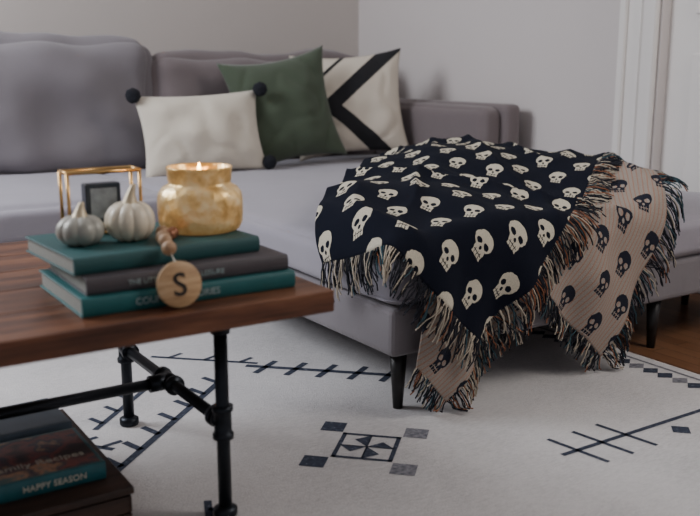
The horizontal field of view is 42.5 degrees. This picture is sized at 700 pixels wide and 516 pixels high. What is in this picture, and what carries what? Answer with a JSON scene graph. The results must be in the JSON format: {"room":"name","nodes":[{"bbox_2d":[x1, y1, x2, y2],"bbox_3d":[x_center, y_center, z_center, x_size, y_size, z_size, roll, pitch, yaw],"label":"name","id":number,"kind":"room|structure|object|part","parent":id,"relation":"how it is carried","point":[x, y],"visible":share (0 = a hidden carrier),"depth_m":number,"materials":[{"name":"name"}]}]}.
{"room":"living room","nodes":[
{"label":"living room","id":0,"kind":"room"},
{"bbox_2d":[0,0,358,55],"bbox_3d":[-2.472,-1.210,3.770,6.160,2.600,0.100,-8,14,-32],"label":"wall","id":1,"kind":"structure","parent":0,"point":[250,26],"depth_m":4.82,"materials":[{"name":"paint"}]},
{"bbox_2d":[359,0,671,170],"bbox_3d":[2.032,-0.927,2.438,0.100,2.600,7.100,-8,14,-32],"label":"wall","id":2,"kind":"structure","parent":0,"point":[554,60],"depth_m":4.24,"materials":[{"name":"paint"}]},
{"bbox_2d":[611,0,660,168],"bbox_3d":[1.471,-0.910,3.197,0.034,2.250,1.270,-8,14,-32],"label":"trim","id":3,"kind":"structure","parent":2,"relation":"attached to","point":[639,19],"depth_m":3.69,"materials":[{"name":"paint"}]},
{"bbox_2d":[660,0,699,292],"bbox_3d":[1.552,-0.846,3.246,0.040,2.095,0.920,-8,14,-32],"label":"door","id":4,"kind":"structure","parent":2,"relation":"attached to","point":[684,34],"depth_m":3.61,"materials":[{"name":"paint"}]},
{"bbox_2d":[682,54,699,192],"bbox_3d":[1.428,-0.409,3.488,0.012,0.750,0.300,-8,14,-32],"label":"panel","id":5,"kind":"object","parent":4,"relation":"attached to","point":[691,172],"visible":0.54,"depth_m":3.56,"materials":[{"name":"paint"}]},
{"bbox_2d":[696,0,699,13],"bbox_3d":[1.428,-1.339,3.291,0.012,0.850,0.300,-8,14,-32],"label":"panel","id":6,"kind":"object","parent":4,"relation":"attached to","point":[698,1],"visible":1,"depth_m":3.48,"materials":[{"name":"paint"}]},
{"bbox_2d":[549,293,699,374],"bbox_3d":[-0.534,0.704,1.136,6.160,0.050,7.200,-8,14,-32],"label":"floor","id":7,"kind":"structure","parent":0,"point":[677,344],"depth_m":3.08,"materials":[{"name":"brown wood"}]},
{"bbox_2d":[0,317,699,515],"bbox_3d":[-0.476,0.542,1.751,3.550,0.011,3.000,-8,14,-32],"label":"area rug","id":8,"kind":"object","parent":7,"relation":"on","point":[317,428],"visible":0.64,"depth_m":2.24,"materials":[{"name":"fabric"}]},
{"bbox_2d":[0,409,133,515],"bbox_3d":[-0.781,0.479,1.762,0.577,0.110,0.477,-8,14,-32],"label":"wooden crate","id":9,"kind":"object","parent":8,"relation":"on","point":[109,496],"visible":0.47,"depth_m":1.68,"materials":[{"name":"brown wood"}]},
{"bbox_2d":[0,398,71,442],"bbox_3d":[-0.763,0.370,1.916,0.290,0.039,0.174,-8,15,-34],"label":"book","id":10,"kind":"object","parent":9,"relation":"on","point":[39,423],"visible":0.56,"depth_m":1.91,"materials":[{"name":"grey paper"}]},
{"bbox_2d":[0,427,105,503],"bbox_3d":[-0.656,0.409,1.736,0.312,0.038,0.206,-8,14,-32],"label":"book","id":11,"kind":"object","parent":9,"relation":"on","point":[31,466],"visible":1,"depth_m":1.72,"materials":[{"name":"paper"}]},
{"bbox_2d":[0,429,99,483],"bbox_3d":[-0.658,0.392,1.734,0.296,0.001,0.184,-8,14,-32],"label":"art","id":12,"kind":"object","parent":11,"relation":"on","point":[46,458],"depth_m":1.75},
{"bbox_2d":[0,240,333,515],"bbox_3d":[-0.833,0.299,1.723,1.377,0.476,0.832,-8,14,-32],"label":"coffee table","id":13,"kind":"object","parent":8,"relation":"on","point":[35,326],"visible":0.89,"depth_m":1.65,"materials":[{"name":"brown wood"}]},
{"bbox_3d":[-0.561,0.219,2.246,0.027,0.416,0.027,-8,14,-32],"label":"leg","id":14,"kind":"part","parent":13,"relation":"part of","materials":[{"name":"black metal"}]},
{"bbox_2d":[39,268,294,317],"bbox_3d":[-0.349,0.040,1.721,0.408,0.033,0.276,-8,14,-32],"label":"hardcover book","id":15,"kind":"object","parent":13,"relation":"on","point":[84,306],"visible":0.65,"depth_m":1.62,"materials":[{"name":"teal paper"}]},
{"bbox_2d":[48,245,287,295],"bbox_3d":[-0.348,0.007,1.720,0.386,0.030,0.256,-8,14,-32],"label":"hardcover book","id":16,"kind":"object","parent":15,"relation":"on","point":[266,259],"visible":0.51,"depth_m":1.63,"materials":[{"name":"grey paper"}]},
{"bbox_2d":[25,222,259,275],"bbox_3d":[-0.401,-0.027,1.740,0.365,0.030,0.269,-9,15,-36],"label":"hardcover book","id":17,"kind":"object","parent":16,"relation":"on","point":[109,254],"visible":0.7,"depth_m":1.64,"materials":[{"name":"teal paper"}]},
{"bbox_2d":[55,202,104,246],"bbox_3d":[-0.494,-0.063,1.647,0.086,0.078,0.086,-2,12,-9],"label":"pumpkin","id":18,"kind":"object","parent":17,"relation":"on","point":[80,228],"visible":1,"depth_m":1.62,"materials":[{"name":"white ceramic"}]},
{"bbox_3d":[-0.495,-0.085,1.641,0.037,0.032,0.037,-8,14,-32],"label":"stem","id":19,"kind":"part","parent":18,"relation":"part of","materials":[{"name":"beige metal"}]},
{"bbox_2d":[58,165,142,233],"bbox_3d":[-0.489,-0.113,1.770,0.149,0.126,0.057,-8,14,-32],"label":"brass lantern","id":20,"kind":"object","parent":17,"relation":"on","point":[97,197],"visible":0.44,"depth_m":1.75,"materials":[{"name":"gold metal"}]},
{"bbox_3d":[-0.562,-0.108,1.753,0.007,0.122,0.007,-8,14,-32],"label":"post","id":21,"kind":"part","parent":20,"relation":"part of","materials":[{"name":"gold metal"}]},
{"bbox_3d":[-0.534,-0.099,1.712,0.007,0.122,0.007,-8,14,-32],"label":"post","id":22,"kind":"part","parent":20,"relation":"part of","materials":[{"name":"gold metal"}]},
{"bbox_3d":[-0.443,-0.124,1.829,0.007,0.122,0.007,-8,14,-32],"label":"post","id":23,"kind":"part","parent":20,"relation":"part of","materials":[{"name":"gold metal"}]},
{"bbox_3d":[-0.415,-0.115,1.788,0.007,0.122,0.007,-8,14,-32],"label":"post","id":24,"kind":"part","parent":20,"relation":"part of","materials":[{"name":"gold metal"}]},
{"bbox_2d":[104,184,154,241],"bbox_3d":[-0.412,-0.086,1.690,0.093,0.105,0.094,-8,14,-32],"label":"pumpkin","id":25,"kind":"object","parent":17,"relation":"on","point":[129,219],"visible":1,"depth_m":1.66,"materials":[{"name":"white ceramic"}]},
{"bbox_3d":[-0.414,-0.116,1.682,0.037,0.043,0.037,-8,14,-32],"label":"stem","id":26,"kind":"part","parent":25,"relation":"part of","materials":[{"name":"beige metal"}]},
{"bbox_2d":[156,225,201,307],"bbox_3d":[-0.331,0.012,1.640,0.082,0.119,0.188,-5,13,-23],"label":"bead garland","id":27,"kind":"object","parent":17,"relation":"on","point":[179,283],"visible":1,"depth_m":1.57,"materials":[{"name":"brown wood"}]},
{"bbox_2d":[157,163,242,235],"bbox_3d":[-0.299,-0.123,1.794,0.169,0.134,0.169,-8,14,-32],"label":"candle jar","id":28,"kind":"object","parent":17,"relation":"on","point":[197,199],"visible":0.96,"depth_m":1.73,"materials":[{"name":"gold glass"}]},
{"bbox_3d":[-0.252,0.317,1.782,0.027,0.416,0.027,-8,14,-32],"label":"leg","id":29,"kind":"part","parent":13,"relation":"part of","materials":[{"name":"black metal"}]},
{"bbox_2d":[0,31,699,408],"bbox_3d":[-0.874,-0.299,3.186,4.008,1.061,2.760,-8,14,-32],"label":"sectional sofa","id":30,"kind":"object","parent":7,"relation":"on","point":[64,104],"visible":0.3,"depth_m":3.86,"materials":[{"name":"fabric"}]},
{"bbox_2d":[0,31,152,174],"bbox_3d":[-1.415,-0.661,4.024,1.128,0.695,0.354,-8,9,-32],"label":"cushion","id":31,"kind":"object","parent":30,"relation":"on","point":[64,104],"depth_m":3.97,"materials":[{"name":"fabric"}]},
{"bbox_2d":[0,172,157,242],"bbox_3d":[-1.386,-0.203,3.536,1.104,0.177,1.064,-8,14,-32],"label":"seat cushion","id":32,"kind":"object","parent":30,"relation":"on","point":[29,201],"depth_m":3.26,"materials":[{"name":"fabric"}]},
{"bbox_2d":[125,82,276,176],"bbox_3d":[-0.653,-0.570,3.995,0.655,0.414,0.187,-5,13,-24],"label":"throw pillow","id":33,"kind":"object","parent":30,"relation":"on","point":[219,128],"visible":0.98,"depth_m":3.94,"materials":[{"name":"white fabric"}]},
{"bbox_2d":[151,48,375,158],"bbox_3d":[-0.420,-0.765,4.663,1.387,0.643,0.356,-8,9,-32],"label":"cushion","id":34,"kind":"object","parent":30,"relation":"on","point":[185,72],"depth_m":4.31,"materials":[{"name":"fabric"}]},
{"bbox_2d":[216,45,347,161],"bbox_3d":[-0.314,-0.700,4.256,0.613,0.607,0.212,-4,13,-19],"label":"throw pillow","id":35,"kind":"object","parent":30,"relation":"on","point":[294,118],"visible":0.78,"depth_m":4.19,"materials":[{"name":"green fabric"}]},
{"bbox_2d":[289,48,407,161],"bbox_3d":[0.003,-0.769,4.509,0.601,0.557,0.206,-2,12,-11],"label":"throw pillow","id":36,"kind":"object","parent":30,"relation":"on","point":[362,92],"visible":0.64,"depth_m":4.46,"materials":[{"name":"white fabric"}]},
{"bbox_3d":[0.127,0.321,2.386,0.048,0.160,0.048,-8,14,-32],"label":"leg","id":37,"kind":"part","parent":30,"relation":"part of","materials":[{"name":"black wood"}]},
{"bbox_2d":[102,154,699,304],"bbox_3d":[0.160,-0.238,3.702,1.738,0.162,2.455,-8,14,-32],"label":"cushion","id":38,"kind":"object","parent":30,"relation":"on","point":[280,203],"depth_m":2.92,"materials":[{"name":"fabric"}]},
{"bbox_3d":[0.416,-0.603,4.738,0.095,0.450,1.280,-8,14,-32],"label":"arm","id":39,"kind":"part","parent":30,"relation":"part of","materials":[{"name":"fabric"}]},
{"bbox_2d":[315,134,688,412],"bbox_3d":[0.259,-0.084,3.115,1.338,0.632,1.484,-8,14,-32],"label":"throw blanket","id":40,"kind":"object","parent":30,"relation":"on","point":[480,224],"visible":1,"depth_m":2.51,"materials":[{"name":"black fabric"}]},
{"bbox_3d":[0.986,0.209,2.935,0.048,0.170,0.048,-8,14,-32],"label":"leg","id":41,"kind":"part","parent":30,"relation":"part of","materials":[{"name":"black wood"}]},
{"bbox_3d":[1.297,0.095,3.472,0.048,0.170,0.048,-8,14,-32],"label":"leg","id":42,"kind":"part","parent":30,"relation":"part of","materials":[{"name":"black wood"}]}
]}

